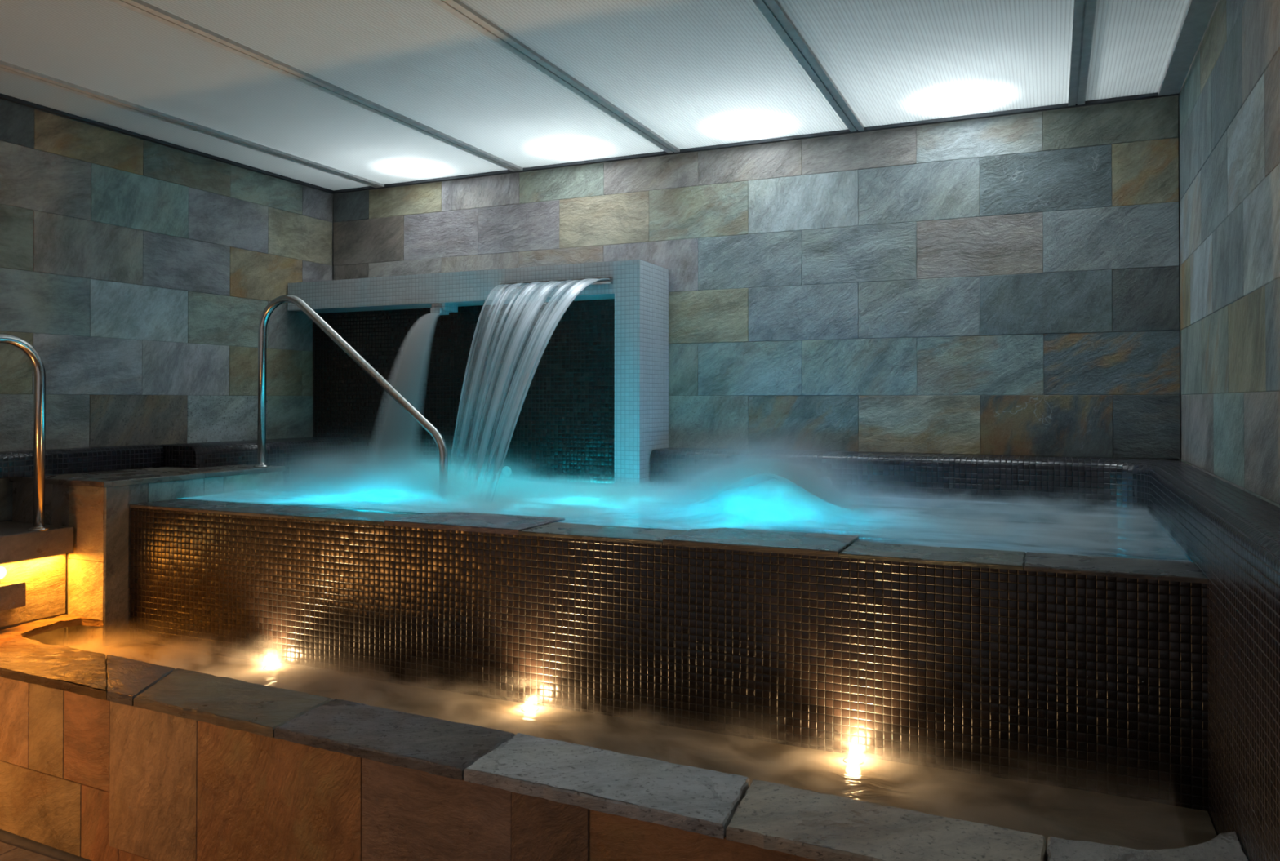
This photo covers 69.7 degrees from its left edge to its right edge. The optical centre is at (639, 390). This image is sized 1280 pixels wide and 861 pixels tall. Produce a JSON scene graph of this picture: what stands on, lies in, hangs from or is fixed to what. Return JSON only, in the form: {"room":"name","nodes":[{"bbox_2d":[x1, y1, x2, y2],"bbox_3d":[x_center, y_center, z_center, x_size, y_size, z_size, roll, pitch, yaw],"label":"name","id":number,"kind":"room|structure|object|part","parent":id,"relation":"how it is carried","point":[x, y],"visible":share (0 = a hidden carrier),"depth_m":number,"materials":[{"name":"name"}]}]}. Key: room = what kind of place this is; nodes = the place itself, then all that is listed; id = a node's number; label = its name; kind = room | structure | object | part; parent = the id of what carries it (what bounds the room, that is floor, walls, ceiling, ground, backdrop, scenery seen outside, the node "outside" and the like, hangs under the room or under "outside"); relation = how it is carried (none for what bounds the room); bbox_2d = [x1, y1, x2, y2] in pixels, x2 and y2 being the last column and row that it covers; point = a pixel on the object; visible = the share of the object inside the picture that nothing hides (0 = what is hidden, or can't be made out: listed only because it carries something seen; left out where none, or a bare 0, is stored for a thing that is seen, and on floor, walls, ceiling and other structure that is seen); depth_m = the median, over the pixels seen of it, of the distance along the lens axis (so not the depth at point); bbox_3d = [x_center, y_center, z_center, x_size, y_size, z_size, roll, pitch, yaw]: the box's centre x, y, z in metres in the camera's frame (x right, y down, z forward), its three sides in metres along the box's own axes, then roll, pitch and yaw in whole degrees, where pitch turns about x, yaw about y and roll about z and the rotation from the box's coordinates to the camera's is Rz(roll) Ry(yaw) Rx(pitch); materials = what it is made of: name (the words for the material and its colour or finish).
{"room":"indoor spa pool","nodes":[
{"label":"indoor spa pool","id":0,"kind":"room"},
{"bbox_2d":[0,829,91,860],"bbox_3d":[-1.014,1.653,2.589,5.270,0.100,6.100,0,-1,24],"label":"floor","id":1,"kind":"structure","parent":0,"point":[13,847],"depth_m":3.21,"materials":[{"name":"tile"}]},
{"bbox_2d":[0,521,73,645],"bbox_3d":[-3.019,1.113,3.711,0.475,1.000,1.199,0,-1,24],"label":"steps","id":2,"kind":"structure","parent":1,"relation":"on","point":[33,564],"depth_m":4.05,"materials":[{"name":"stone"}]},
{"bbox_2d":[0,566,6,579],"bbox_3d":[-2.773,0.777,3.809,0.019,0.056,0.273,0,-1,24],"label":"lamp","id":3,"kind":"object","parent":2,"relation":"on","point":[2,569],"depth_m":3.92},
{"bbox_2d":[0,333,50,531],"bbox_3d":[-2.905,0.682,3.489,0.084,1.858,1.321,0,-1,24],"label":"handrail","id":4,"kind":"object","parent":2,"relation":"on","point":[39,433],"visible":1,"depth_m":4.04,"materials":[{"name":"silver metal"}]},
{"bbox_2d":[8,464,284,647],"bbox_3d":[-2.471,1.019,4.697,0.669,1.210,1.060,0,-1,24],"label":"wall","id":5,"kind":"structure","parent":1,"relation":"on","point":[96,504],"depth_m":4.18,"materials":[{"name":"stone"}]},
{"bbox_2d":[253,294,448,494],"bbox_3d":[-1.516,0.217,4.747,1.258,1.458,0.084,0,-1,24],"label":"handrail","id":6,"kind":"object","parent":5,"relation":"attached to","point":[308,310],"visible":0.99,"depth_m":4.79,"materials":[{"name":"silver metal"}]},
{"bbox_2d":[0,614,1248,860],"bbox_3d":[-0.729,1.305,2.914,4.504,0.602,0.639,0,-1,26],"label":"wall","id":7,"kind":"structure","parent":1,"relation":"on","point":[113,758],"depth_m":2.67,"materials":[{"name":"stone"}]},
{"bbox_2d":[129,498,1208,812],"bbox_3d":[-0.329,1.061,3.485,4.225,1.103,0.359,0,-1,24],"label":"wall","id":8,"kind":"structure","parent":1,"relation":"on","point":[1074,672],"depth_m":3.02,"materials":[{"name":"tile"}]},
{"bbox_2d":[182,473,1191,562],"bbox_3d":[-0.002,0.444,4.236,4.225,0.173,1.484,0,-1,24],"label":"pool water","id":9,"kind":"object","parent":8,"relation":"in","point":[762,501],"visible":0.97,"depth_m":3.81,"materials":[{"name":"blue liquid"}]},
{"bbox_2d":[455,278,609,448],"bbox_3d":[-0.667,-0.039,4.683,0.685,1.138,0.937,0,-1,24],"label":"waterfall","id":10,"kind":"object","parent":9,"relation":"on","point":[573,291],"visible":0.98,"depth_m":4.66},
{"bbox_2d":[650,448,1279,860],"bbox_3d":[0.129,0.948,2.078,2.538,1.300,5.888,0,-1,24],"label":"ledge","id":11,"kind":"object","parent":1,"relation":"on","point":[1232,535],"visible":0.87,"depth_m":2.61,"materials":[{"name":"grey tile"}]},
{"bbox_2d":[0,98,333,522],"bbox_3d":[-3.388,-0.212,3.705,0.158,3.650,6.160,0,-1,24],"label":"wall","id":12,"kind":"structure","parent":0,"point":[142,275],"depth_m":5.02,"materials":[{"name":"stone"}]},
{"bbox_2d":[0,444,163,479],"bbox_3d":[-3.000,0.348,4.193,0.118,0.118,1.780,0,-1,24],"label":"wall ledge","id":13,"kind":"object","parent":12,"relation":"attached to","point":[17,464],"visible":1,"depth_m":4.58,"materials":[{"name":"grey tile"}]},
{"bbox_2d":[0,93,333,193],"bbox_3d":[-3.333,-1.406,3.602,0.029,0.044,5.954,0,-1,24],"label":"trim","id":14,"kind":"structure","parent":12,"relation":"attached to","point":[2,96],"depth_m":5.04,"materials":[{"name":"metal"}]},
{"bbox_2d":[160,437,351,487],"bbox_3d":[-2.283,0.771,5.522,0.338,0.925,1.200,0,-1,24],"label":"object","id":15,"kind":"object","parent":12,"relation":"attached to","point":[305,460],"visible":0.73,"depth_m":5.52,"materials":[{"name":"grey tile"}]},
{"bbox_2d":[333,95,1180,460],"bbox_3d":[0.226,-0.192,5.375,5.070,3.650,0.158,0,-1,24],"label":"wall","id":16,"kind":"structure","parent":0,"point":[1006,285],"depth_m":4.81,"materials":[{"name":"stone"}]},
{"bbox_2d":[0,60,384,187],"bbox_3d":[-2.955,-1.411,3.433,0.072,0.048,5.954,0,-1,24],"label":"trim","id":17,"kind":"structure","parent":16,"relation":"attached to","point":[17,70],"depth_m":4.67,"materials":[{"name":"grey metal"}]},
{"bbox_2d":[109,0,523,171],"bbox_3d":[-1.974,-1.415,2.994,0.072,0.048,5.954,0,-1,24],"label":"ceiling beam","id":18,"kind":"structure","parent":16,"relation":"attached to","point":[140,6],"depth_m":4.01,"materials":[{"name":"grey metal"}]},
{"bbox_2d":[431,0,679,153],"bbox_3d":[-1.020,-1.419,2.567,0.072,0.048,5.954,0,-1,24],"label":"ceiling beam","id":19,"kind":"structure","parent":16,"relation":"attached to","point":[457,8],"depth_m":3.93,"materials":[{"name":"grey metal"}]},
{"bbox_2d":[332,92,1178,194],"bbox_3d":[0.188,-1.386,5.301,5.068,0.044,0.027,0,-1,24],"label":"trim","id":20,"kind":"structure","parent":16,"relation":"attached to","point":[1149,95],"depth_m":5.02,"materials":[{"name":"metal"}]},
{"bbox_2d":[752,0,864,131],"bbox_3d":[-0.066,-1.422,2.140,0.072,0.048,5.954,0,-1,24],"label":"trim","id":21,"kind":"structure","parent":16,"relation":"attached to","point":[772,11],"depth_m":3.83,"materials":[{"name":"grey metal"}]},
{"bbox_2d":[1068,0,1096,106],"bbox_3d":[0.888,-1.426,1.713,0.072,0.048,5.954,0,-1,24],"label":"trim","id":22,"kind":"structure","parent":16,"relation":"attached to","point":[1084,11],"depth_m":3.71,"materials":[{"name":"grey metal"}]},
{"bbox_2d":[1177,0,1279,507],"bbox_3d":[1.387,-0.232,1.567,0.158,3.650,6.160,0,-1,24],"label":"wall","id":23,"kind":"structure","parent":0,"point":[1228,96],"depth_m":3.05,"materials":[{"name":"stone"}]},
{"bbox_2d":[1158,0,1217,95],"bbox_3d":[1.241,-1.425,1.555,0.084,0.044,5.954,0,-1,24],"label":"trim","id":24,"kind":"structure","parent":23,"relation":"attached to","point":[1198,14],"depth_m":3.67,"materials":[{"name":"grey metal"}]},
{"bbox_3d":[-0.605,1.333,3.072,4.383,0.070,0.629,0,-1,24],"label":"floor","id":25,"kind":"structure","parent":0,"visible":0},
{"bbox_2d":[521,706,539,712],"bbox_3d":[-0.390,1.217,3.265,0.068,0.167,0.068,0,-1,24],"label":"lamp","id":26,"kind":"object","parent":25,"relation":"on","point":[527,709],"visible":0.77,"depth_m":3.26,"materials":[{"name":"white glass"}]},
{"bbox_2d":[71,641,1216,851],"bbox_3d":[-0.589,1.133,3.088,4.362,0.007,0.588,0,-1,24],"label":"water","id":27,"kind":"object","parent":25,"relation":"on","point":[1047,811],"visible":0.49,"depth_m":2.79,"materials":[{"name":"liquid"}]},
{"bbox_2d":[843,756,864,764],"bbox_3d":[0.651,1.213,2.799,0.068,0.167,0.068,0,-1,24],"label":"lamp","id":28,"kind":"object","parent":25,"relation":"on","point":[854,760],"visible":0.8,"depth_m":2.80,"materials":[{"name":"white glass"}]},
{"bbox_3d":[-1.009,-1.782,2.630,5.390,0.730,6.210,0,-1,24],"label":"ceiling","id":29,"kind":"structure","parent":0,"visible":0},
{"bbox_2d":[0,70,368,190],"bbox_3d":[-3.154,-1.406,3.521,0.388,0.010,5.952,0,-1,24],"label":"ceiling panel","id":30,"kind":"object","parent":29,"relation":"attached to","point":[12,85],"visible":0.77,"depth_m":4.88,"materials":[{"name":"white plastic"}]},
{"bbox_2d":[0,0,507,184],"bbox_3d":[-2.465,-1.409,3.212,1.027,0.010,5.952,0,-1,24],"label":"ceiling panel","id":31,"kind":"object","parent":29,"relation":"attached to","point":[108,47],"visible":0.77,"depth_m":4.24,"materials":[{"name":"white plastic"}]},
{"bbox_2d":[141,0,663,168],"bbox_3d":[-1.497,-1.413,2.779,0.997,0.010,5.952,0,-1,24],"label":"ceiling panel","id":32,"kind":"object","parent":29,"relation":"attached to","point":[417,60],"visible":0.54,"depth_m":3.99,"materials":[{"name":"white plastic"}]},
{"bbox_2d":[459,0,848,149],"bbox_3d":[-0.543,-1.417,2.352,0.997,0.010,5.952,0,-1,24],"label":"ceiling panel","id":33,"kind":"object","parent":29,"relation":"attached to","point":[695,73],"visible":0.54,"depth_m":3.91,"materials":[{"name":"white plastic"}]},
{"bbox_2d":[777,0,1074,127],"bbox_3d":[0.411,-1.420,1.925,0.997,0.010,5.952,0,-1,24],"label":"ceiling panel","id":34,"kind":"object","parent":29,"relation":"attached to","point":[891,61],"visible":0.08,"depth_m":3.80,"materials":[{"name":"white plastic"}]},
{"bbox_2d":[1084,0,1190,101],"bbox_3d":[1.061,-1.423,1.634,0.333,0.010,5.952,0,-1,24],"label":"ceiling panel","id":35,"kind":"object","parent":29,"relation":"attached to","point":[1133,42],"visible":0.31,"depth_m":3.71,"materials":[{"name":"white plastic"}]},
{"bbox_3d":[-0.002,1.251,4.228,4.228,0.060,1.487,0,-1,24],"label":"floor","id":36,"kind":"structure","parent":0,"visible":0},
{"bbox_2d":[288,259,668,514],"bbox_3d":[-1.065,0.270,5.606,2.498,1.930,0.438,0,-1,24],"label":"surround","id":37,"kind":"object","parent":36,"relation":"on","point":[594,411],"visible":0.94,"depth_m":5.50,"materials":[{"name":"white tile"}]},
{"bbox_3d":[-1.081,0.360,5.754,2.347,1.752,0.178,0,-1,24],"label":"panel","id":38,"kind":"part","parent":37,"relation":"part of","materials":[{"name":"tile"}]},
{"bbox_3d":[-0.473,-0.592,5.127,0.700,0.035,0.030,0,-1,24],"label":"waterfall spout","id":39,"kind":"part","parent":37,"relation":"part of","materials":[{"name":"silver metal"}]}
]}

